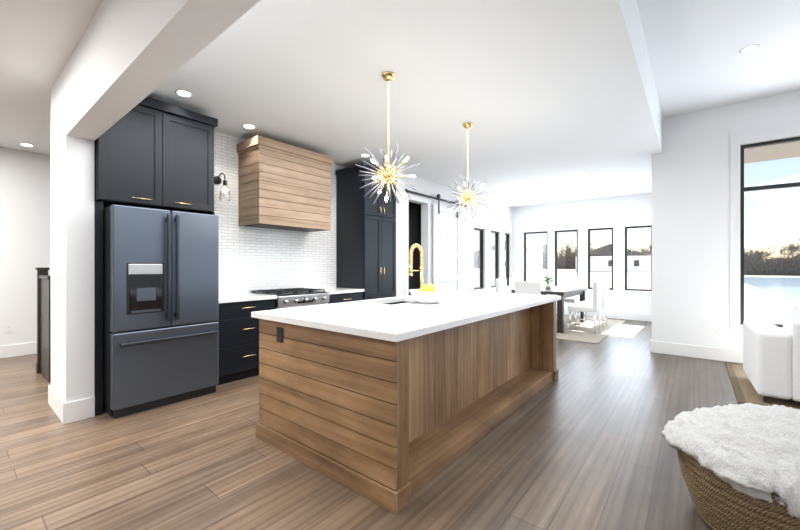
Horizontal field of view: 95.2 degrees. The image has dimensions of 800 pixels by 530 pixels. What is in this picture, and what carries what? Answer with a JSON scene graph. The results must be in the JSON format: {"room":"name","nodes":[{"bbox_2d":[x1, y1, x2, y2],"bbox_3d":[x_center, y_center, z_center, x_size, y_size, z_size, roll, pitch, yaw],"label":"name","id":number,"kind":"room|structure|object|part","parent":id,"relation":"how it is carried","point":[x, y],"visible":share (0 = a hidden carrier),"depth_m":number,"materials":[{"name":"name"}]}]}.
{"room":"open-plan kitchen","nodes":[
{"label":"open-plan kitchen","id":0,"kind":"room"},
{"bbox_2d":[0,147,50,345],"bbox_3d":[-4.828,-0.170,5.920,0.150,2.900,11.550,0,0,39],"label":"wall","id":1,"kind":"structure","parent":0,"point":[25,214],"depth_m":5.17,"materials":[{"name":"white paint"}]},
{"bbox_2d":[5,325,12,333],"bbox_3d":[-5.420,0.890,5.061,0.008,0.116,0.072,0,0,39],"label":"outlet","id":2,"kind":"object","parent":1,"relation":"attached to","point":[8,328],"visible":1,"depth_m":5.05,"materials":[{"name":"white plastic"}]},
{"bbox_2d":[0,342,36,358],"bbox_3d":[-4.747,1.195,5.886,0.018,0.170,11.200,0,0,39],"label":"baseboard","id":3,"kind":"structure","parent":1,"relation":"attached to","point":[14,350],"depth_m":5.12,"materials":[{"name":"white"}]},
{"bbox_2d":[54,65,93,401],"bbox_3d":[-2.855,-0.170,3.190,0.550,2.900,0.180,0,0,39],"label":"column","id":4,"kind":"structure","parent":0,"point":[74,266],"depth_m":3.03,"materials":[{"name":"white paint"}]},
{"bbox_2d":[48,385,65,424],"bbox_3d":[-2.968,1.195,3.155,0.718,0.170,0.018,0,0,39],"label":"baseboard","id":5,"kind":"structure","parent":4,"relation":"attached to","point":[56,402],"depth_m":3.08,"materials":[{"name":"white wood"}]},
{"bbox_2d":[66,397,94,423],"bbox_3d":[-2.639,1.195,3.005,0.018,0.170,0.198,0,0,39],"label":"baseboard","id":6,"kind":"structure","parent":4,"relation":"attached to","point":[80,409],"depth_m":3.00,"materials":[{"name":"white wood"}]},
{"bbox_2d":[66,0,260,140],"bbox_3d":[-1.294,-1.335,1.931,3.460,0.570,0.180,0,0,39],"label":"beam","id":7,"kind":"structure","parent":0,"point":[126,57],"depth_m":2.02,"materials":[{"name":"white paint"}]},
{"bbox_2d":[51,86,420,387],"bbox_3d":[-1.056,-0.170,5.960,0.170,2.900,6.750,0,0,39],"label":"wall","id":8,"kind":"structure","parent":0,"point":[338,167],"depth_m":3.36,"materials":[{"name":"white paint"}]},
{"bbox_2d":[214,130,335,294],"bbox_3d":[-1.717,-0.620,5.032,0.008,2.000,2.185,0,0,39],"label":"tile backsplash","id":9,"kind":"structure","parent":8,"relation":"attached to","point":[252,258],"depth_m":4.85,"materials":[{"name":"white tile"}]},
{"bbox_2d":[214,172,230,200],"bbox_3d":[-2.107,-0.928,4.321,0.273,0.337,0.130,0,0,39],"label":"lamp","id":10,"kind":"object","parent":9,"relation":"attached to","point":[224,195],"visible":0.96,"depth_m":4.26,"materials":[{"name":"glass"}]},
{"bbox_2d":[221,272,226,281],"bbox_3d":[-2.155,0.145,4.476,0.008,0.116,0.072,0,0,39],"label":"outlet","id":11,"kind":"object","parent":9,"relation":"attached to","point":[223,276],"visible":1,"depth_m":4.47,"materials":[{"name":"white plastic"}]},
{"bbox_2d":[236,135,333,231],"bbox_3d":[-1.498,-1.005,4.878,0.518,1.030,1.150,0,0,39],"label":"wood range hood","id":12,"kind":"object","parent":8,"relation":"attached to","point":[283,186],"visible":1,"depth_m":4.58,"materials":[{"name":"brown wood"}]},
{"bbox_2d":[0,0,662,207],"bbox_3d":[-1.214,-1.670,4.834,7.240,0.100,14.400,0,0,39],"label":"ceiling","id":13,"kind":"structure","parent":0,"point":[549,99],"depth_m":3.31,"materials":[{"name":"white paint"}]},
{"bbox_2d":[19,143,34,146],"bbox_3d":[-5.027,-1.617,4.917,0.150,0.006,0.150,0,0,39],"label":"recessed light","id":14,"kind":"object","parent":13,"relation":"in","point":[26,144],"visible":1,"depth_m":4.89,"materials":[{"name":"white plastic"}]},
{"bbox_2d":[175,90,192,96],"bbox_3d":[-2.039,-1.617,3.444,0.150,0.006,0.150,0,0,39],"label":"recessed light","id":15,"kind":"object","parent":13,"relation":"in","point":[183,93],"visible":1,"depth_m":3.44,"materials":[{"name":"white plastic"}]},
{"bbox_2d":[242,124,255,128],"bbox_3d":[-1.764,-1.617,4.263,0.150,0.006,0.150,0,0,39],"label":"recessed light","id":16,"kind":"object","parent":13,"relation":"in","point":[248,126],"visible":1,"depth_m":4.25,"materials":[{"name":"white plastic"}]},
{"bbox_2d":[357,71,419,210],"bbox_3d":[-0.087,-1.046,3.121,0.569,1.146,0.499,0,0,39],"label":"pendant","id":17,"kind":"object","parent":13,"relation":"hanging from","point":[388,175],"visible":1,"depth_m":3.08,"materials":[{"name":"gold metal"}]},
{"bbox_2d":[444,122,487,221],"bbox_3d":[0.764,-1.063,4.203,0.524,1.112,0.553,0,0,39],"label":"pendant","id":18,"kind":"object","parent":13,"relation":"hanging from","point":[467,197],"visible":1,"depth_m":4.18,"materials":[{"name":"gold metal"}]},
{"bbox_2d":[0,314,741,529],"bbox_3d":[0.950,1.330,3.088,12.800,0.100,14.400,0,0,39],"label":"floor","id":19,"kind":"structure","parent":0,"point":[580,443],"depth_m":2.33,"materials":[{"name":"brown wood"}]},
{"bbox_2d":[35,267,50,382],"bbox_3d":[-4.048,0.655,4.181,0.692,1.250,0.114,0,0,39],"label":"panel","id":20,"kind":"object","parent":19,"relation":"on","point":[43,365],"visible":0.92,"depth_m":4.18,"materials":[{"name":"grey metal"}]},
{"bbox_2d":[94,97,217,415],"bbox_3d":[-2.440,-0.120,3.611,0.643,2.800,0.979,0,0,39],"label":"upper cabinet","id":21,"kind":"object","parent":19,"relation":"on","point":[152,153],"visible":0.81,"depth_m":3.35,"materials":[{"name":"black wood"}]},
{"bbox_2d":[103,205,218,418],"bbox_3d":[-2.353,0.390,3.547,0.802,1.780,0.865,0,0,39],"label":"refrigerator","id":22,"kind":"object","parent":19,"relation":"on","point":[160,307],"visible":0.98,"depth_m":3.25,"materials":[{"name":"grey metal"}]},
{"bbox_2d":[216,293,276,385],"bbox_3d":[-1.925,0.820,4.250,0.643,0.920,0.706,0,0,39],"label":"base cabinet","id":23,"kind":"object","parent":19,"relation":"on","point":[239,332],"visible":0.42,"depth_m":4.02,"materials":[{"name":"black wood"}]},
{"bbox_2d":[250,287,328,308],"bbox_3d":[-1.429,0.802,4.815,0.705,0.955,0.784,0,0,39],"label":"range","id":24,"kind":"object","parent":19,"relation":"on","point":[294,297],"visible":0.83,"depth_m":4.64,"materials":[{"name":"silver metal"}]},
{"bbox_2d":[318,287,363,303],"bbox_3d":[-0.991,0.820,5.407,0.643,0.920,0.676,0,0,39],"label":"base cabinet","id":25,"kind":"object","parent":19,"relation":"on","point":[338,295],"visible":0.15,"depth_m":5.23,"materials":[{"name":"black wood"}]},
{"bbox_2d":[335,163,396,299],"bbox_3d":[-0.536,-0.120,5.951,0.668,2.800,0.775,0,0,39],"label":"pantry cabinet","id":26,"kind":"object","parent":19,"relation":"on","point":[365,243],"visible":0.77,"depth_m":5.70,"materials":[{"name":"black wood"}]},
{"bbox_2d":[256,299,558,513],"bbox_3d":[0.353,0.835,3.416,1.356,0.890,2.876,0,0,39],"label":"kitchen island","id":27,"kind":"object","parent":19,"relation":"on","point":[392,404],"depth_m":2.44,"materials":[{"name":"brown wood"}]},
{"bbox_2d":[251,291,478,322],"bbox_3d":[0.000,0.369,3.701,0.492,0.039,2.920,0,0,39],"label":"island countertop","id":28,"kind":"structure","parent":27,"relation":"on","point":[285,315],"depth_m":2.94,"materials":[{"name":"white stone"}]},
{"bbox_2d":[408,244,422,288],"bbox_3d":[0.186,0.061,3.867,0.093,0.577,0.247,0,0,39],"label":"faucet","id":29,"kind":"object","parent":28,"relation":"on","point":[412,248],"visible":1,"depth_m":3.89,"materials":[{"name":"gold metal"}]},
{"bbox_2d":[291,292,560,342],"bbox_3d":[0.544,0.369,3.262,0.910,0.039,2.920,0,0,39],"label":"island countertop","id":30,"kind":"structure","parent":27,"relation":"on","point":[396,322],"depth_m":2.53,"materials":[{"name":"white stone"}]},
{"bbox_2d":[408,283,448,303],"bbox_3d":[0.264,0.261,3.385,0.380,0.176,0.380,0,0,39],"label":"fruit bowl","id":31,"kind":"object","parent":30,"relation":"on","point":[428,293],"visible":1,"depth_m":3.28,"materials":[{"name":"white ceramic"}]},
{"bbox_2d":[556,315,625,343],"bbox_3d":[3.284,1.274,7.868,2.330,0.012,3.130,0,0,39],"label":"dining rug","id":32,"kind":"object","parent":19,"relation":"on","point":[581,333],"visible":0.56,"depth_m":7.08,"materials":[{"name":"beige fabric"}]},
{"bbox_2d":[496,278,506,292],"bbox_3d":[2.411,0.784,7.949,0.510,0.968,0.460,0,0,39],"label":"chair","id":33,"kind":"object","parent":32,"relation":"on","point":[501,285],"visible":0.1,"depth_m":7.99,"materials":[{"name":"white"}]},
{"bbox_2d":[509,277,518,293],"bbox_3d":[2.882,0.784,8.532,0.510,0.968,0.460,0,0,39],"label":"chair","id":34,"kind":"object","parent":32,"relation":"on","point":[512,283],"visible":0.25,"depth_m":8.51,"materials":[{"name":"white fabric"}]},
{"bbox_2d":[515,281,540,294],"bbox_3d":[2.471,0.784,6.853,0.460,0.968,0.510,0,0,39],"label":"chair","id":35,"kind":"object","parent":32,"relation":"on","point":[528,287],"visible":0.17,"depth_m":6.64,"materials":[{"name":"white fabric"}]},
{"bbox_2d":[511,286,586,332],"bbox_3d":[3.234,0.884,7.798,1.000,0.768,1.900,0,0,39],"label":"dining table","id":36,"kind":"object","parent":32,"relation":"on","point":[563,292],"visible":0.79,"depth_m":7.16,"materials":[{"name":"grey wood"}]},
{"bbox_2d":[544,276,553,288],"bbox_3d":[3.146,0.370,7.706,0.225,0.258,0.186,0,0,39],"label":"potted plant","id":37,"kind":"object","parent":36,"relation":"on","point":[547,285],"visible":1,"depth_m":7.66,"materials":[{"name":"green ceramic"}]},
{"bbox_3d":[3.124,0.449,7.694,0.140,0.100,0.140,0,0,39],"label":"pot","id":38,"kind":"part","parent":37,"relation":"part of","materials":[{"name":"beige ceramic"}]},
{"bbox_2d":[556,277,579,319],"bbox_3d":[3.997,0.784,8.744,0.460,0.968,0.510,0,0,39],"label":"chair","id":39,"kind":"object","parent":32,"relation":"on","point":[570,281],"visible":0.54,"depth_m":8.79,"materials":[{"name":"white fabric"}]},
{"bbox_2d":[568,281,601,333],"bbox_3d":[3.555,0.784,7.026,0.510,0.968,0.460,0,0,39],"label":"chair","id":40,"kind":"object","parent":32,"relation":"on","point":[595,306],"visible":1,"depth_m":6.84,"materials":[{"name":"white fabric"}]},
{"bbox_2d":[577,279,608,327],"bbox_3d":[4.026,0.784,7.609,0.510,0.968,0.460,0,0,39],"label":"chair","id":41,"kind":"object","parent":32,"relation":"on","point":[605,292],"visible":0.69,"depth_m":7.43,"materials":[{"name":"white fabric"}]},
{"bbox_2d":[661,403,799,529],"bbox_3d":[1.880,0.993,1.784,0.975,0.571,0.943,0,0,39],"label":"basket","id":42,"kind":"object","parent":19,"relation":"on","point":[740,466],"visible":1,"depth_m":1.66,"materials":[{"name":"wicker"}]},
{"bbox_2d":[725,362,799,409],"bbox_3d":[4.820,1.274,3.178,2.890,0.013,1.800,0,0,39],"label":"jute rug","id":43,"kind":"object","parent":19,"relation":"on","point":[745,391],"visible":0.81,"depth_m":3.63,"materials":[{"name":"beige wicker"}]},
{"bbox_2d":[743,300,799,402],"bbox_3d":[4.427,0.798,3.119,2.100,0.937,1.000,0,0,37],"label":"sofa","id":44,"kind":"object","parent":43,"relation":"on","point":[771,359],"visible":1,"depth_m":3.31,"materials":[{"name":"fabric"}]},
{"bbox_2d":[396,172,511,296],"bbox_3d":[1.491,-0.170,8.337,0.150,2.900,5.450,0,0,39],"label":"wall","id":45,"kind":"structure","parent":0,"point":[495,215],"depth_m":8.05,"materials":[{"name":"white paint"}]},
{"bbox_2d":[405,194,430,295],"bbox_3d":[0.342,0.005,6.779,0.018,2.550,0.800,0,0,39],"label":"trim","id":46,"kind":"structure","parent":45,"relation":"attached to","point":[418,199],"depth_m":6.62,"materials":[{"name":"white"}]},
{"bbox_2d":[405,189,465,290],"bbox_3d":[0.784,-0.068,7.270,0.088,2.665,2.200,0,0,39],"label":"barn door","id":47,"kind":"structure","parent":45,"relation":"in","point":[446,251],"depth_m":7.45,"materials":[{"name":"white wood"}]},
{"bbox_2d":[471,224,487,291],"bbox_3d":[1.865,-0.135,8.729,0.160,1.630,0.790,0,0,39],"label":"window","id":48,"kind":"structure","parent":45,"relation":"in","point":[480,288],"depth_m":8.94,"materials":[{"name":"black"}]},
{"bbox_2d":[488,227,501,291],"bbox_3d":[2.427,-0.135,9.426,0.160,1.630,0.780,0,0,39],"label":"window","id":49,"kind":"structure","parent":45,"relation":"in","point":[491,288],"depth_m":9.63,"materials":[{"name":"black"}]},
{"bbox_2d":[503,230,511,289],"bbox_3d":[2.917,-0.135,10.033,0.160,1.630,0.660,0,0,39],"label":"window","id":50,"kind":"structure","parent":45,"relation":"in","point":[507,232],"depth_m":10.20,"materials":[{"name":"black"}]},
{"bbox_2d":[512,193,651,313],"bbox_3d":[4.572,-0.170,9.257,3.790,2.900,0.150,0,0,39],"label":"wall","id":51,"kind":"structure","parent":0,"point":[618,211],"depth_m":9.03,"materials":[{"name":"white paint"}]},
{"bbox_2d":[521,228,550,284],"bbox_3d":[3.688,-0.135,9.913,0.830,1.670,0.160,0,0,39],"label":"window","id":52,"kind":"structure","parent":51,"relation":"in","point":[523,251],"depth_m":9.96,"materials":[{"name":"black"}]},
{"bbox_2d":[551,226,580,286],"bbox_3d":[4.295,-0.135,9.423,0.750,1.670,0.160,0,0,39],"label":"window","id":53,"kind":"structure","parent":51,"relation":"in","point":[569,230],"depth_m":9.47,"materials":[{"name":"black"}]},
{"bbox_2d":[584,224,617,293],"bbox_3d":[4.905,-0.135,8.930,0.740,1.670,0.160,0,0,39],"label":"window","id":54,"kind":"structure","parent":51,"relation":"in","point":[587,261],"depth_m":8.95,"materials":[{"name":"black"}]},
{"bbox_2d":[556,307,651,321],"bbox_3d":[4.527,1.195,9.185,3.510,0.170,0.018,0,0,39],"label":"baseboard","id":55,"kind":"structure","parent":51,"relation":"attached to","point":[629,316],"depth_m":8.64,"materials":[{"name":"white wood"}]},
{"bbox_2d":[620,222,651,295],"bbox_3d":[5.516,-0.135,8.437,0.730,1.670,0.160,0,0,39],"label":"window","id":56,"kind":"structure","parent":51,"relation":"in","point":[624,274],"depth_m":8.55,"materials":[{"name":"black"}]},
{"bbox_2d":[637,0,799,117],"bbox_3d":[2.602,-2.170,-0.525,5.690,0.100,10.850,0,0,39],"label":"ceiling","id":57,"kind":"structure","parent":0,"point":[699,61],"depth_m":3.61,"materials":[{"name":"white paint"}]},
{"bbox_2d":[739,44,759,53],"bbox_3d":[3.429,-2.117,3.581,0.150,0.006,0.150,0,0,39],"label":"recessed light","id":58,"kind":"object","parent":57,"relation":"in","point":[750,48],"visible":1,"depth_m":3.58,"materials":[{"name":"white plastic"}]},
{"bbox_2d":[652,91,799,349],"bbox_3d":[5.962,-0.420,3.638,5.690,3.400,0.150,0,0,39],"label":"wall","id":59,"kind":"structure","parent":0,"point":[691,234],"depth_m":5.03,"materials":[{"name":"white paint"}]},
{"bbox_2d":[623,0,662,145],"bbox_3d":[0.439,-1.920,1.220,0.130,0.400,10.850,0,0,39],"label":"header","id":60,"kind":"object","parent":59,"relation":"attached to","point":[633,13],"depth_m":3.31,"materials":[{"name":"white paint"}]},
{"bbox_2d":[652,341,742,363],"bbox_3d":[5.831,1.195,3.635,5.490,0.170,0.018,0,0,39],"label":"baseboard","id":61,"kind":"structure","parent":59,"relation":"attached to","point":[714,353],"depth_m":5.02,"materials":[{"name":"white wood"}]},
{"bbox_2d":[713,326,720,334],"bbox_3d":[4.262,0.875,4.907,0.072,0.116,0.008,0,0,39],"label":"outlet","id":62,"kind":"object","parent":59,"relation":"attached to","point":[716,329],"visible":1,"depth_m":4.90,"materials":[{"name":"white plastic"}]},
{"bbox_2d":[728,127,799,334],"bbox_3d":[5.332,-0.380,4.088,2.475,2.580,0.160,0,0,39],"label":"window","id":63,"kind":"structure","parent":59,"relation":"in","point":[738,189],"depth_m":4.77,"materials":[{"name":"black"}]},
{"bbox_2d":[744,142,799,163],"bbox_3d":[6.896,-1.760,4.047,6.350,0.160,1.640,0,0,39],"label":"porch roof","id":64,"kind":"structure","parent":59,"relation":"attached to","point":[768,153],"depth_m":5.45,"materials":[{"name":"grey"}]},
{"label":"outside","id":65,"kind":"structure","parent":0,"visible":0},
{"bbox_2d":[474,268,799,323],"bbox_3d":[50.237,1.490,62.259,280.000,0.180,280.000,0,0,39],"label":"ground","id":66,"kind":"structure","parent":65,"point":[644,277],"depth_m":30.97,"materials":[{"name":"white snow"}]},
{"bbox_2d":[491,241,543,269],"bbox_3d":[33.250,-2.710,108.090,14.800,8.220,11.800,0,0,39],"label":"house","id":67,"kind":"structure","parent":66,"relation":"on","point":[531,265],"depth_m":103.86,"materials":[{"name":"white"}]},
{"bbox_2d":[474,243,650,268],"bbox_3d":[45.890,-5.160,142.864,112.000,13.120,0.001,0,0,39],"label":"trees","id":68,"kind":"object","parent":66,"relation":"on","point":[567,262],"depth_m":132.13,"materials":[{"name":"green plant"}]},
{"bbox_2d":[573,244,650,271],"bbox_3d":[48.761,-1.560,82.725,14.800,5.920,11.800,0,0,39],"label":"house","id":69,"kind":"structure","parent":66,"relation":"on","point":[643,258],"depth_m":78.25,"materials":[{"name":"white"}]},
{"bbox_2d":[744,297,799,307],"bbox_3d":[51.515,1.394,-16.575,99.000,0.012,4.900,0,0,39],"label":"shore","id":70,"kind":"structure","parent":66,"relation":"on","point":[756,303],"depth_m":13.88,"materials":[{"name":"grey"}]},
{"bbox_2d":[744,277,799,298],"bbox_3d":[65.198,1.392,-1.210,97.000,0.014,36.000,0,0,39],"label":"pond","id":71,"kind":"structure","parent":66,"relation":"on","point":[766,281],"depth_m":24.66,"materials":[{"name":"blue liquid"}]},
{"bbox_2d":[744,239,799,274],"bbox_3d":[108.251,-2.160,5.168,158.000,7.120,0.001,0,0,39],"label":"trees","id":72,"kind":"object","parent":66,"relation":"on","point":[779,270],"depth_m":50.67,"materials":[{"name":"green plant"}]}
]}

